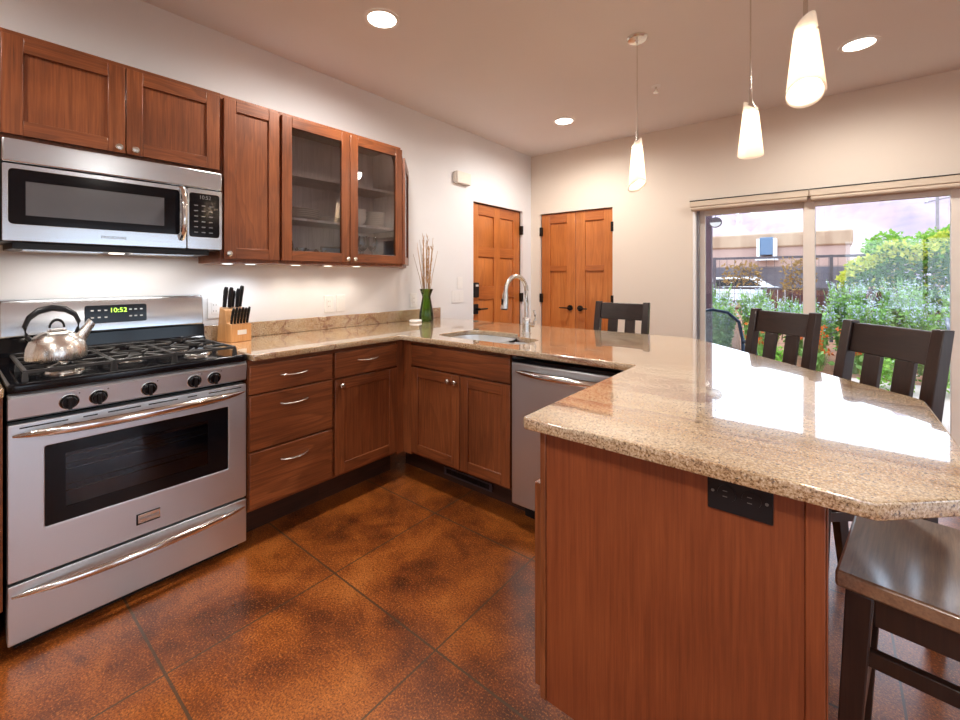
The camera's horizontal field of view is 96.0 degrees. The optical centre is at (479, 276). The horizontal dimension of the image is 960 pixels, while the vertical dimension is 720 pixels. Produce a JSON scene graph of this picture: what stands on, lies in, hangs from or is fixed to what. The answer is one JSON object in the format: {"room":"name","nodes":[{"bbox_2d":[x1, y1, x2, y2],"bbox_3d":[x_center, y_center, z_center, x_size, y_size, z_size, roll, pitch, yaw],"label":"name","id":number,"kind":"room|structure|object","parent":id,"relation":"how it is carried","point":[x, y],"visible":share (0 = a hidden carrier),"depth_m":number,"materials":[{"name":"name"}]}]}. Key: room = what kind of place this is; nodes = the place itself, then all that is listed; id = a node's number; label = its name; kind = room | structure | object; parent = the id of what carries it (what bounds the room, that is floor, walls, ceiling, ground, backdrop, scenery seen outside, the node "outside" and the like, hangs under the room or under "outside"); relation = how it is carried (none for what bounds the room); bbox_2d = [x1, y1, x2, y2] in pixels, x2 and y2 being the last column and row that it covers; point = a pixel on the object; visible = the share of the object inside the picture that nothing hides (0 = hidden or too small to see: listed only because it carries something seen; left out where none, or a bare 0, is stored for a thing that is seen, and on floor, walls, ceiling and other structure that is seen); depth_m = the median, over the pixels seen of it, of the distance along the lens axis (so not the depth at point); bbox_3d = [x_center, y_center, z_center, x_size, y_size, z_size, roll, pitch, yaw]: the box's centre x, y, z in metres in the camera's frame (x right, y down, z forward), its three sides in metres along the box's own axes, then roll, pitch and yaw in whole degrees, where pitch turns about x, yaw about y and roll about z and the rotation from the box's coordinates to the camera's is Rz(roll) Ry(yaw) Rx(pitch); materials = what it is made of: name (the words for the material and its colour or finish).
{"room":"kitchen","nodes":[
{"label":"kitchen","id":0,"kind":"room"},
{"bbox_2d":[0,0,530,325],"bbox_3d":[-1.769,-0.068,2.248,0.140,2.675,7.346,0,0,39],"label":"wall","id":1,"kind":"structure","parent":0,"point":[139,34],"depth_m":2.75,"materials":[{"name":"white paint"}]},
{"bbox_2d":[0,27,219,172],"bbox_3d":[-1.661,-0.730,1.988,0.354,0.410,0.754,0,0,39],"label":"upper cabinet","id":2,"kind":"object","parent":1,"relation":"attached to","point":[51,93],"visible":0.98,"depth_m":1.83,"materials":[{"name":"brown wood"}]},
{"bbox_2d":[0,137,221,256],"bbox_3d":[-1.646,-0.313,1.977,0.392,0.418,0.748,0,0,39],"label":"microwave","id":3,"kind":"object","parent":2,"relation":"attached to","point":[54,199],"visible":1,"depth_m":1.82,"materials":[{"name":"silver metal"}]},
{"bbox_2d":[207,297,221,318],"bbox_3d":[-1.507,0.176,2.454,0.008,0.118,0.074,0,0,39],"label":"outlet","id":4,"kind":"object","parent":1,"relation":"attached to","point":[213,304],"visible":0.9,"depth_m":2.45,"materials":[{"name":"white plastic"}]},
{"bbox_2d":[212,302,217,313],"bbox_3d":[-1.505,0.176,2.452,0.003,0.068,0.034,0,0,39],"label":"socket","id":5,"kind":"object","parent":4,"relation":"attached to","point":[214,304],"depth_m":2.45,"materials":[{"name":"white plastic"}]},
{"bbox_2d":[198,94,278,264],"bbox_3d":[-1.329,-0.505,2.398,0.354,0.860,0.302,0,0,39],"label":"upper cabinet","id":6,"kind":"object","parent":1,"relation":"attached to","point":[249,132],"visible":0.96,"depth_m":2.30,"materials":[{"name":"brown wood"}]},
{"bbox_2d":[204,307,440,340],"bbox_3d":[-0.952,0.316,3.129,0.020,0.088,1.886,0,0,39],"label":"backsplash","id":7,"kind":"structure","parent":1,"relation":"attached to","point":[260,328],"depth_m":2.98,"materials":[{"name":"beige stone"}]},
{"bbox_2d":[324,295,333,312],"bbox_3d":[-1.054,0.188,3.013,0.008,0.118,0.072,0,0,39],"label":"outlet","id":8,"kind":"object","parent":1,"relation":"attached to","point":[328,300],"visible":1,"depth_m":3.01,"materials":[{"name":"white plastic"}]},
{"bbox_2d":[258,112,401,266],"bbox_3d":[-0.953,-0.505,2.862,0.354,0.860,0.888,0,0,39],"label":"upper cabinet","id":9,"kind":"object","parent":1,"relation":"attached to","point":[334,172],"visible":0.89,"depth_m":2.87,"materials":[{"name":"brown wood"}]},
{"bbox_2d":[292,215,319,219],"bbox_3d":[-1.125,-0.362,2.694,0.236,0.020,0.236,0,0,39],"label":"dinner plate","id":10,"kind":"object","parent":9,"relation":"on","point":[297,216],"visible":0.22,"depth_m":2.63,"materials":[{"name":"white ceramic"}]},
{"bbox_2d":[292,213,319,216],"bbox_3d":[-1.125,-0.374,2.694,0.236,0.020,0.236,0,0,39],"label":"dinner plate","id":11,"kind":"object","parent":10,"relation":"on","point":[292,213],"visible":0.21,"depth_m":2.61,"materials":[{"name":"white ceramic"}]},
{"bbox_2d":[292,211,319,215],"bbox_3d":[-1.125,-0.385,2.694,0.236,0.020,0.236,0,0,39],"label":"dinner plate","id":12,"kind":"object","parent":11,"relation":"on","point":[292,211],"visible":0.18,"depth_m":2.61,"materials":[{"name":"white ceramic"}]},
{"bbox_2d":[292,209,319,213],"bbox_3d":[-1.125,-0.397,2.694,0.236,0.020,0.236,0,0,39],"label":"dinner plate","id":13,"kind":"object","parent":12,"relation":"on","point":[292,209],"visible":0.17,"depth_m":2.61,"materials":[{"name":"white ceramic"}]},
{"bbox_2d":[320,246,339,252],"bbox_3d":[-0.974,-0.146,2.848,0.010,0.105,0.170,0,0,39],"label":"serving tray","id":14,"kind":"object","parent":9,"relation":"in","point":[322,248],"visible":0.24,"depth_m":2.83,"materials":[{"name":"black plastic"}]},
{"bbox_2d":[292,173,393,198],"bbox_3d":[-0.981,-0.605,2.885,0.257,0.016,0.845,0,0,39],"label":"shelf","id":15,"kind":"object","parent":9,"relation":"attached to","point":[299,181],"depth_m":2.89,"materials":[{"name":"wood"}]},
{"bbox_2d":[292,217,393,232],"bbox_3d":[-0.981,-0.344,2.885,0.257,0.016,0.845,0,0,39],"label":"shelf","id":16,"kind":"object","parent":9,"relation":"attached to","point":[297,223],"depth_m":2.89,"materials":[{"name":"wood"}]},
{"bbox_2d":[358,216,366,224],"bbox_3d":[-0.848,-0.383,2.972,0.132,0.060,0.132,0,0,39],"label":"bowl","id":17,"kind":"object","parent":9,"relation":"on","point":[361,219],"visible":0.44,"depth_m":2.94,"materials":[{"name":"white ceramic"}]},
{"bbox_2d":[358,236,367,253],"bbox_3d":[-0.812,-0.189,3.001,0.074,0.190,0.074,0,0,39],"label":"wine glass","id":18,"kind":"object","parent":9,"relation":"in","point":[359,245],"visible":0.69,"depth_m":2.99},
{"bbox_2d":[368,237,377,251],"bbox_3d":[-0.767,-0.189,3.073,0.074,0.190,0.074,0,0,39],"label":"wine glass","id":19,"kind":"object","parent":9,"relation":"in","point":[376,243],"visible":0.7,"depth_m":3.06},
{"bbox_2d":[336,295,344,311],"bbox_3d":[-0.994,0.187,3.086,0.008,0.118,0.072,0,0,39],"label":"light switch","id":20,"kind":"object","parent":1,"relation":"attached to","point":[340,299],"visible":1,"depth_m":3.08,"materials":[{"name":"white plastic"}]},
{"bbox_2d":[387,157,408,267],"bbox_3d":[-0.585,-0.480,3.345,0.317,0.810,0.320,0,0,39],"label":"upper cabinet","id":21,"kind":"object","parent":1,"relation":"attached to","point":[405,173],"visible":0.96,"depth_m":3.20,"materials":[{"name":"brown wood"}]},
{"bbox_2d":[410,293,416,306],"bbox_3d":[-0.558,0.195,3.625,0.008,0.118,0.074,0,0,39],"label":"outlet","id":22,"kind":"object","parent":1,"relation":"attached to","point":[413,296],"visible":1,"depth_m":3.62,"materials":[{"name":"white plastic"}]},
{"bbox_2d":[452,290,462,302],"bbox_3d":[-0.209,0.185,4.056,0.008,0.115,0.160,0,0,39],"label":"light switch","id":23,"kind":"object","parent":1,"relation":"attached to","point":[457,296],"visible":1,"depth_m":4.05,"materials":[{"name":"white plastic"}]},
{"bbox_2d":[457,277,462,288],"bbox_3d":[-0.190,0.055,4.079,0.008,0.110,0.075,0,0,39],"label":"light switch","id":24,"kind":"object","parent":1,"relation":"attached to","point":[459,279],"visible":1,"depth_m":4.07,"materials":[{"name":"white plastic"}]},
{"bbox_2d":[453,170,470,185],"bbox_3d":[-0.167,-0.933,4.079,0.044,0.110,0.212,0,0,39],"label":"box","id":25,"kind":"object","parent":1,"relation":"attached to","point":[459,177],"visible":1,"depth_m":4.05,"materials":[{"name":"beige plastic"}]},
{"bbox_2d":[473,202,522,323],"bbox_3d":[0.190,0.262,4.602,0.142,2.016,0.885,0,0,39],"label":"door","id":26,"kind":"structure","parent":1,"relation":"in","point":[497,231],"depth_m":4.58,"materials":[{"name":"brown wood"}]},
{"bbox_2d":[0,451,959,719],"bbox_3d":[1.056,1.330,0.049,7.300,0.120,7.486,0,0,39],"label":"floor","id":27,"kind":"structure","parent":0,"point":[406,591],"depth_m":1.55,"materials":[{"name":"concrete"}]},
{"bbox_2d":[0,398,2,612],"bbox_3d":[-1.980,0.831,1.357,0.652,0.879,0.616,0,0,39],"label":"base cabinet","id":28,"kind":"object","parent":27,"relation":"on","point":[1,399],"visible":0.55,"depth_m":1.42,"materials":[{"name":"brown wood"}]},
{"bbox_2d":[0,294,246,647],"bbox_3d":[-1.530,0.682,1.889,0.644,1.176,0.760,0,0,39],"label":"range","id":29,"kind":"object","parent":27,"relation":"on","point":[124,462],"visible":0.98,"depth_m":1.73,"materials":[{"name":"silver metal"}]},
{"bbox_2d":[22,304,95,362],"bbox_3d":[-1.634,0.211,1.669,0.177,0.212,0.177,0,0,-6],"label":"kettle","id":30,"kind":"object","parent":29,"relation":"on","point":[56,344],"visible":1,"depth_m":1.63,"materials":[{"name":"silver metal"}]},
{"bbox_2d":[0,344,246,393],"bbox_3d":[-1.536,0.374,1.893,0.570,0.032,0.760,0,0,39],"label":"cooktop","id":31,"kind":"object","parent":29,"relation":"in","point":[12,381],"depth_m":1.69,"materials":[{"name":"black metal"}]},
{"bbox_2d":[6,382,245,584],"bbox_3d":[-1.324,0.760,1.722,0.114,0.528,0.756,0,0,39],"label":"oven","id":32,"kind":"object","parent":29,"relation":"in","point":[45,536],"depth_m":1.63,"materials":[{"name":"silver metal"}]},
{"bbox_2d":[66,421,206,505],"bbox_3d":[-1.444,0.750,1.819,0.104,0.438,0.638,0,0,39],"label":"oven rack","id":33,"kind":"object","parent":29,"relation":"in","point":[91,472],"depth_m":1.84,"materials":[{"name":"silver metal"}]},
{"bbox_2d":[240,350,331,531],"bbox_3d":[-1.162,0.831,2.366,0.652,0.879,0.440,0,0,39],"label":"base cabinet","id":34,"kind":"object","parent":27,"relation":"on","point":[289,398],"visible":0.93,"depth_m":2.16,"materials":[{"name":"brown wood"}]},
{"bbox_2d":[318,340,402,500],"bbox_3d":[-0.862,0.831,2.737,0.652,0.879,0.512,0,0,39],"label":"base cabinet","id":35,"kind":"object","parent":27,"relation":"on","point":[367,380],"visible":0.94,"depth_m":2.54,"materials":[{"name":"brown wood"}]},
{"bbox_2d":[403,338,524,510],"bbox_3d":[-0.039,0.831,2.752,0.981,0.879,0.648,0,0,39],"label":"base cabinet","id":36,"kind":"object","parent":27,"relation":"on","point":[457,402],"visible":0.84,"depth_m":2.46,"materials":[{"name":"brown wood"}]},
{"bbox_2d":[444,466,492,491],"bbox_3d":[-0.077,1.212,2.599,0.380,0.048,0.007,0,0,39],"label":"vent","id":37,"kind":"object","parent":36,"relation":"attached to","point":[482,485],"depth_m":2.59,"materials":[{"name":"black plastic"}]},
{"bbox_2d":[512,356,623,518],"bbox_3d":[0.571,0.840,2.237,0.594,0.860,0.680,0,0,39],"label":"dishwasher","id":38,"kind":"object","parent":27,"relation":"on","point":[537,384],"visible":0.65,"depth_m":2.12,"materials":[{"name":"silver metal"}]},
{"bbox_2d":[593,301,649,333],"bbox_3d":[0.914,0.728,3.032,0.436,1.086,0.519,0,0,38],"label":"bar stool","id":39,"kind":"object","parent":27,"relation":"on","point":[629,312],"visible":0.18,"depth_m":3.20,"materials":[{"name":"brown wood"}]},
{"bbox_2d":[535,433,828,719],"bbox_3d":[0.793,0.831,1.475,0.619,0.879,1.328,0,0,39],"label":"base cabinet","id":40,"kind":"object","parent":27,"relation":"on","point":[653,601],"visible":0.63,"depth_m":0.94,"materials":[{"name":"brown wood"}]},
{"bbox_2d":[210,317,959,520],"bbox_3d":[0.180,0.375,2.212,2.934,0.030,1.886,0,0,39],"label":"countertop","id":41,"kind":"structure","parent":40,"relation":"on","point":[696,406],"depth_m":1.11,"materials":[{"name":"beige stone"}]},
{"bbox_2d":[217,306,250,342],"bbox_3d":[-1.387,0.264,2.438,0.139,0.191,0.116,0,0,29],"label":"knife block","id":42,"kind":"object","parent":41,"relation":"on","point":[227,332],"visible":0.84,"depth_m":2.39,"materials":[{"name":"brown wood"}]},
{"bbox_2d":[222,287,227,307],"bbox_3d":[-1.417,0.117,2.405,0.043,0.127,0.021,0,0,29],"label":"knife","id":43,"kind":"object","parent":42,"relation":"on","point":[225,291],"visible":1,"depth_m":2.40,"materials":[{"name":"black plastic"}]},
{"bbox_2d":[227,287,233,308],"bbox_3d":[-1.397,0.119,2.419,0.046,0.128,0.021,0,0,29],"label":"knife","id":44,"kind":"object","parent":42,"relation":"on","point":[231,289],"visible":0.98,"depth_m":2.41,"materials":[{"name":"black plastic"}]},
{"bbox_2d":[235,288,240,306],"bbox_3d":[-1.378,0.123,2.459,0.041,0.120,0.021,0,0,29],"label":"knife","id":45,"kind":"object","parent":42,"relation":"on","point":[238,291],"visible":0.93,"depth_m":2.45,"materials":[{"name":"black plastic"}]},
{"bbox_2d":[239,285,243,307],"bbox_3d":[-1.373,0.115,2.481,0.047,0.132,0.021,0,0,29],"label":"knife","id":46,"kind":"object","parent":42,"relation":"on","point":[241,286],"visible":0.83,"depth_m":2.47,"materials":[{"name":"black plastic"}]},
{"bbox_2d":[419,289,433,321],"bbox_3d":[-0.439,0.229,3.534,0.120,0.262,0.120,0,0,39],"label":"vase","id":47,"kind":"object","parent":41,"relation":"on","point":[421,290],"visible":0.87,"depth_m":3.52,"materials":[{"name":"green glass"}]},
{"bbox_2d":[454,335,525,361],"bbox_3d":[0.072,0.482,2.630,0.650,0.184,0.401,0,0,39],"label":"sink","id":48,"kind":"object","parent":41,"relation":"in","point":[505,340],"visible":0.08,"depth_m":2.86,"materials":[{"name":"silver metal"}]},
{"bbox_2d":[501,274,536,333],"bbox_3d":[0.232,0.171,2.716,0.255,0.378,0.083,0,0,-29],"label":"faucet","id":49,"kind":"object","parent":41,"relation":"on","point":[526,324],"visible":1,"depth_m":2.74,"materials":[{"name":"silver metal"}]},
{"bbox_2d":[708,477,772,525],"bbox_3d":[0.510,0.434,0.850,0.112,0.072,0.009,0,0,39],"label":"outlet","id":50,"kind":"object","parent":40,"relation":"attached to","point":[750,503],"visible":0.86,"depth_m":0.85,"materials":[{"name":"black plastic"}]},
{"bbox_2d":[718,485,735,501],"bbox_3d":[0.492,0.432,0.861,0.033,0.033,0.002,0,0,39],"label":"socket","id":51,"kind":"object","parent":50,"relation":"attached to","point":[726,493],"depth_m":0.86,"materials":[{"name":"black plastic"}]},
{"bbox_2d":[742,491,761,508],"bbox_3d":[0.524,0.432,0.835,0.033,0.033,0.002,0,0,39],"label":"socket","id":52,"kind":"object","parent":50,"relation":"attached to","point":[750,499],"depth_m":0.83,"materials":[{"name":"black plastic"}]},
{"bbox_2d":[744,308,821,370],"bbox_3d":[1.455,0.728,2.340,0.519,1.086,0.436,0,0,-13],"label":"bar stool","id":53,"kind":"object","parent":27,"relation":"on","point":[794,326],"visible":0.23,"depth_m":2.35,"materials":[{"name":"brown wood"}]},
{"bbox_2d":[829,319,954,563],"bbox_3d":[1.376,0.728,1.677,0.519,1.086,0.436,0,0,-2],"label":"bar stool","id":54,"kind":"object","parent":27,"relation":"on","point":[909,347],"visible":0.19,"depth_m":1.63,"materials":[{"name":"brown wood"}]},
{"bbox_2d":[835,515,959,719],"bbox_3d":[1.113,0.728,0.921,0.436,1.086,0.519,0,0,-44],"label":"bar stool","id":55,"kind":"object","parent":27,"relation":"on","point":[901,578],"visible":0.94,"depth_m":0.93,"materials":[{"name":"brown wood"}]},
{"bbox_2d":[141,0,959,156],"bbox_3d":[1.056,-1.465,0.049,7.300,0.120,7.486,0,0,39],"label":"ceiling","id":56,"kind":"structure","parent":0,"point":[501,72],"depth_m":2.68,"materials":[{"name":"paint"}]},
{"bbox_2d":[363,8,399,29],"bbox_3d":[-0.534,-1.402,2.353,0.196,0.006,0.196,0,0,39],"label":"recessed light","id":57,"kind":"object","parent":56,"relation":"in","point":[378,18],"visible":1,"depth_m":2.34,"materials":[{"name":"white plastic"}]},
{"bbox_2d":[553,117,574,124],"bbox_3d":[0.757,-1.402,3.890,0.196,0.006,0.196,0,0,39],"label":"recessed light","id":58,"kind":"object","parent":56,"relation":"in","point":[563,120],"visible":1,"depth_m":3.89,"materials":[{"name":"white plastic"}]},
{"bbox_2d":[626,32,647,192],"bbox_3d":[0.923,-0.955,2.537,0.120,0.900,0.120,0,0,19],"label":"pendant lamp","id":59,"kind":"object","parent":56,"relation":"hanging from","point":[637,177],"visible":1,"depth_m":2.51,"materials":[{"name":"white glass"}]},
{"bbox_2d":[737,0,763,158],"bbox_3d":[1.192,-0.956,1.904,0.120,0.896,0.120,0,0,-20],"label":"pendant lamp","id":60,"kind":"object","parent":56,"relation":"hanging from","point":[750,146],"visible":1,"depth_m":1.88,"materials":[{"name":"white glass"}]},
{"bbox_2d":[748,88,754,106],"bbox_3d":[1.192,-0.780,1.904,0.036,0.100,0.036,0,0,-20],"label":"socket","id":61,"kind":"object","parent":60,"relation":"attached to","point":[750,104],"depth_m":1.90,"materials":[{"name":"silver metal"}]},
{"bbox_2d":[785,0,826,107],"bbox_3d":[0.977,-0.964,1.296,0.120,0.880,0.120,0,0,-20],"label":"pendant lamp","id":62,"kind":"object","parent":56,"relation":"hanging from","point":[806,83],"visible":1,"depth_m":1.28,"materials":[{"name":"white glass"}]},
{"bbox_2d":[803,0,807,15],"bbox_3d":[0.977,-0.785,1.296,0.036,0.100,0.036,0,0,-20],"label":"socket","id":63,"kind":"object","parent":62,"relation":"attached to","point":[805,2],"depth_m":1.29,"materials":[{"name":"silver metal"}]},
{"bbox_2d":[838,35,880,52],"bbox_3d":[2.286,-1.402,2.605,0.196,0.006,0.196,0,0,39],"label":"recessed light","id":64,"kind":"object","parent":56,"relation":"in","point":[864,42],"visible":1,"depth_m":2.60,"materials":[{"name":"white plastic"}]},
{"bbox_2d":[531,69,959,337],"bbox_3d":[3.369,-0.068,2.903,7.300,2.675,0.140,0,0,39],"label":"wall","id":65,"kind":"structure","parent":0,"point":[910,128],"depth_m":3.88,"materials":[{"name":"beige paint"}]},
{"bbox_2d":[539,207,612,330],"bbox_3d":[1.047,0.274,4.731,0.878,1.992,0.142,0,0,39],"label":"door","id":66,"kind":"structure","parent":65,"relation":"in","point":[576,246],"depth_m":4.74,"materials":[{"name":"brown wood"}]},
{"bbox_2d":[690,189,808,211],"bbox_3d":[2.253,-0.641,3.669,0.858,0.094,0.071,0,0,39],"label":"roller blind","id":67,"kind":"object","parent":65,"relation":"attached to","point":[794,196],"visible":1,"depth_m":3.62,"materials":[{"name":"beige fabric"}]},
{"bbox_2d":[693,188,959,446],"bbox_3d":[2.672,0.305,3.438,1.776,1.930,0.185,0,0,39],"label":"window frame","id":68,"kind":"structure","parent":65,"relation":"in","point":[809,207],"depth_m":3.43,"materials":[{"name":"white plastic"}]},
{"bbox_2d":[809,173,959,200],"bbox_3d":[2.973,-0.641,3.086,0.986,0.094,0.071,0,0,39],"label":"roller blind","id":69,"kind":"object","parent":65,"relation":"attached to","point":[951,181],"visible":1,"depth_m":3.09,"materials":[{"name":"beige fabric"}]},
{"label":"outside","id":70,"kind":"structure","parent":0,"visible":0},
{"bbox_2d":[851,378,949,433],"bbox_3d":[3.729,1.410,4.602,120.000,0.200,2.954,0,0,39],"label":"patio","id":71,"kind":"structure","parent":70,"point":[946,413],"depth_m":4.58,"materials":[{"name":"concrete"}]},
{"bbox_2d":[706,216,712,342],"bbox_3d":[2.673,-0.190,5.067,0.180,3.000,0.180,0,0,39],"label":"porch post","id":72,"kind":"object","parent":71,"relation":"on","point":[709,230],"visible":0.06,"depth_m":5.03,"materials":[{"name":"metal"}]},
{"bbox_3d":[4.577,-0.290,3.525,7.900,3.200,0.160,0,0,39],"label":"beam","id":73,"kind":"structure","parent":72,"relation":"on","visible":0},
{"bbox_2d":[709,215,721,227],"bbox_3d":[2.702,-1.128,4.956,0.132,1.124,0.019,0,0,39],"label":"oval sign","id":74,"kind":"object","parent":73,"relation":"hanging from","point":[715,222],"visible":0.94,"depth_m":4.95,"materials":[{"name":"metal"}]},
{"bbox_2d":[706,308,757,354],"bbox_3d":[2.379,0.825,4.372,0.656,0.977,0.686,0,0,25],"label":"patio chair","id":75,"kind":"object","parent":71,"relation":"on","point":[732,316],"visible":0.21,"depth_m":4.53,"materials":[{"name":"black metal"}]},
{"bbox_2d":[761,346,783,361],"bbox_3d":[3.971,1.117,5.794,0.499,0.441,0.504,0,0,39],"label":"shrub","id":76,"kind":"object","parent":71,"relation":"on","point":[777,357],"visible":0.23,"depth_m":5.74,"materials":[{"name":"green plant"}]},
{"bbox_2d":[856,357,917,392],"bbox_3d":[4.738,1.122,5.043,0.521,0.414,0.490,0,0,39],"label":"shrub","id":77,"kind":"object","parent":71,"relation":"on","point":[887,369],"visible":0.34,"depth_m":5.00,"materials":[{"name":"green plant"}]},
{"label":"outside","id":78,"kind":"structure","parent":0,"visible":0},
{"bbox_2d":[729,285,949,388],"bbox_3d":[134.526,1.470,166.044,520.000,0.280,412.600,0,0,39],"label":"soil","id":79,"kind":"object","parent":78,"point":[736,342],"depth_m":8.04,"materials":[{"name":"soil"}]},
{"bbox_2d":[713,282,733,316],"bbox_3d":[4.497,0.697,8.280,0.656,1.266,0.635,0,0,-41],"label":"bush","id":80,"kind":"object","parent":79,"relation":"on","point":[724,303],"visible":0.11,"depth_m":8.12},
{"bbox_2d":[713,297,739,347],"bbox_3d":[4.129,0.831,7.427,0.606,0.999,0.603,0,0,-20],"label":"bush","id":81,"kind":"object","parent":79,"relation":"on","point":[723,326],"visible":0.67,"depth_m":7.28,"materials":[{"name":"plant"}]},
{"bbox_2d":[721,260,763,299],"bbox_3d":[5.726,0.464,9.456,0.845,1.695,0.297,0,0,39],"label":"vine","id":82,"kind":"object","parent":79,"relation":"on","point":[756,272],"visible":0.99,"depth_m":9.45,"materials":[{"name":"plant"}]},
{"bbox_2d":[743,322,763,355],"bbox_3d":[4.201,1.003,6.571,0.422,0.657,0.442,0,0,-26],"label":"clump","id":83,"kind":"object","parent":79,"relation":"on","point":[760,345],"visible":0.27,"depth_m":6.51,"materials":[{"name":"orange plant"}]},
{"bbox_2d":[716,277,792,304],"bbox_3d":[10.791,0.654,18.284,3.910,1.311,1.729,0,0,39],"label":"car","id":84,"kind":"object","parent":79,"relation":"on","point":[722,284],"visible":0.17,"depth_m":17.49,"materials":[{"name":"white paint"}]},
{"bbox_2d":[736,288,773,336],"bbox_3d":[5.028,0.761,7.891,0.624,1.140,0.657,0,0,6],"label":"bush","id":85,"kind":"object","parent":79,"relation":"on","point":[754,299],"visible":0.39,"depth_m":7.83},
{"bbox_2d":[746,300,784,347],"bbox_3d":[4.668,0.858,7.043,0.598,0.946,0.595,0,0,-36],"label":"bush","id":86,"kind":"object","parent":79,"relation":"on","point":[768,308],"visible":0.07,"depth_m":6.97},
{"bbox_2d":[713,229,852,302],"bbox_3d":[3.934,-0.440,36.054,40.920,3.500,9.220,0,0,39],"label":"building","id":87,"kind":"structure","parent":79,"relation":"on","point":[828,242],"depth_m":21.28,"materials":[{"name":"pink paint"}]},
{"bbox_2d":[755,237,778,260],"bbox_3d":[14.185,-1.380,21.352,0.920,1.120,0.780,0,0,39],"label":"window","id":88,"kind":"structure","parent":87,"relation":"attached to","point":[764,245],"depth_m":21.10,"materials":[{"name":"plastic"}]},
{"bbox_2d":[779,256,817,339],"bbox_3d":[6.506,0.433,8.828,0.678,1.756,0.301,0,0,39],"label":"vine","id":89,"kind":"object","parent":79,"relation":"on","point":[796,262],"visible":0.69,"depth_m":8.89,"materials":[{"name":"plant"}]},
{"bbox_2d":[776,297,822,354],"bbox_3d":[5.491,0.830,7.446,0.680,1.001,0.655,0,0,-33],"label":"bush","id":90,"kind":"object","parent":79,"relation":"on","point":[786,308],"visible":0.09,"depth_m":7.45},
{"bbox_2d":[790,303,838,365],"bbox_3d":[5.096,0.868,6.613,0.632,0.926,0.632,0,0,20],"label":"bush","id":91,"kind":"object","parent":79,"relation":"on","point":[826,319],"visible":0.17,"depth_m":6.47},
{"bbox_2d":[799,325,834,370],"bbox_3d":[4.812,1.006,6.187,0.403,0.650,0.466,0,0,-14],"label":"clump","id":92,"kind":"object","parent":79,"relation":"on","point":[822,351],"visible":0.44,"depth_m":6.07,"materials":[{"name":"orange plant"}]},
{"bbox_2d":[713,252,946,341],"bbox_3d":[10.473,0.430,5.929,13.030,1.760,0.060,0,0,39],"label":"wire fence","id":93,"kind":"object","parent":79,"relation":"on","point":[830,273],"visible":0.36,"depth_m":9.22,"materials":[{"name":"metal"}]},
{"bbox_2d":[835,327,863,373],"bbox_3d":[5.175,1.000,5.949,0.430,0.662,0.348,0,0,-21],"label":"clump","id":94,"kind":"object","parent":79,"relation":"on","point":[859,360],"visible":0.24,"depth_m":5.89,"materials":[{"name":"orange plant"}]},
{"bbox_2d":[823,279,878,350],"bbox_3d":[6.031,0.683,7.070,0.683,1.296,0.695,0,0,39],"label":"bush","id":95,"kind":"object","parent":79,"relation":"on","point":[835,298],"visible":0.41,"depth_m":7.04,"materials":[{"name":"plant"}]},
{"bbox_2d":[763,290,942,323],"bbox_3d":[9.447,0.800,8.968,5.990,1.020,0.030,0,0,39],"label":"fence","id":96,"kind":"object","parent":79,"relation":"on","point":[820,299],"visible":0.02,"depth_m":10.18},
{"bbox_2d":[840,295,894,365],"bbox_3d":[5.619,0.798,6.286,0.638,1.065,0.658,0,0,39],"label":"bush","id":97,"kind":"object","parent":79,"relation":"on","point":[876,318],"visible":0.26,"depth_m":6.17,"materials":[{"name":"plant"}]},
{"bbox_2d":[859,229,914,296],"bbox_3d":[13.737,-0.141,14.609,1.398,2.953,1.381,0,0,14],"label":"tree","id":98,"kind":"object","parent":79,"relation":"on","point":[873,242],"visible":0.34,"depth_m":14.52,"materials":[{"name":"green plant"}]},
{"bbox_2d":[835,229,949,314],"bbox_3d":[8.899,0.207,6.311,5.764,2.213,1.276,0,0,39],"label":"tree","id":99,"kind":"object","parent":79,"relation":"on","point":[873,267],"visible":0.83,"depth_m":7.34,"materials":[{"name":"green plant"}]},
{"bbox_2d":[882,357,921,381],"bbox_3d":[5.293,1.061,5.499,0.471,0.564,0.469,0,0,39],"label":"bush","id":100,"kind":"object","parent":79,"relation":"on","point":[892,359],"visible":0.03,"depth_m":5.36,"materials":[{"name":"green plant"}]},
{"bbox_2d":[873,277,934,327],"bbox_3d":[6.512,0.661,6.652,0.664,1.338,0.622,0,0,-3],"label":"bush","id":101,"kind":"object","parent":79,"relation":"on","point":[901,293],"visible":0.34,"depth_m":6.55,"materials":[{"name":"plant"}]},
{"bbox_2d":[897,298,949,375],"bbox_3d":[6.083,0.805,5.831,0.638,1.052,0.596,0,0,30],"label":"bush","id":102,"kind":"object","parent":79,"relation":"on","point":[918,321],"visible":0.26,"depth_m":5.81,"materials":[{"name":"plant"}]},
{"bbox_2d":[908,227,947,287],"bbox_3d":[17.509,-0.308,16.725,1.675,3.287,1.692,0,0,39],"label":"tree","id":103,"kind":"object","parent":79,"relation":"on","point":[925,235],"visible":0.15,"depth_m":16.67,"materials":[{"name":"green plant"}]},
{"bbox_2d":[924,196,949,288],"bbox_3d":[20.171,-1.205,19.051,0.813,5.030,0.143,0,0,39],"label":"utility pole","id":104,"kind":"object","parent":79,"relation":"on","point":[937,198],"visible":0.36,"depth_m":19.01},
{"bbox_2d":[933,224,949,259],"bbox_3d":[15.110,-0.264,13.452,1.585,3.199,1.545,0,0,39],"label":"tree","id":105,"kind":"object","parent":79,"relation":"on","point":[948,225],"visible":0.08,"depth_m":13.74,"materials":[{"name":"green plant"}]},
{"bbox_2d":[934,285,949,318],"bbox_3d":[7.061,0.683,6.252,0.638,1.294,0.682,0,0,36],"label":"bush","id":106,"kind":"object","parent":79,"relation":"on","point":[945,301],"visible":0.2,"depth_m":6.41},
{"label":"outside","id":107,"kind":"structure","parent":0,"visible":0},
{"bbox_2d":[713,196,949,279],"bbox_3d":[99.777,-28.278,123.154,380.000,59.375,63.000,0,0,39],"label":"sky","id":108,"kind":"structure","parent":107,"point":[910,216],"depth_m":116.30,"materials":[{"name":"white"}]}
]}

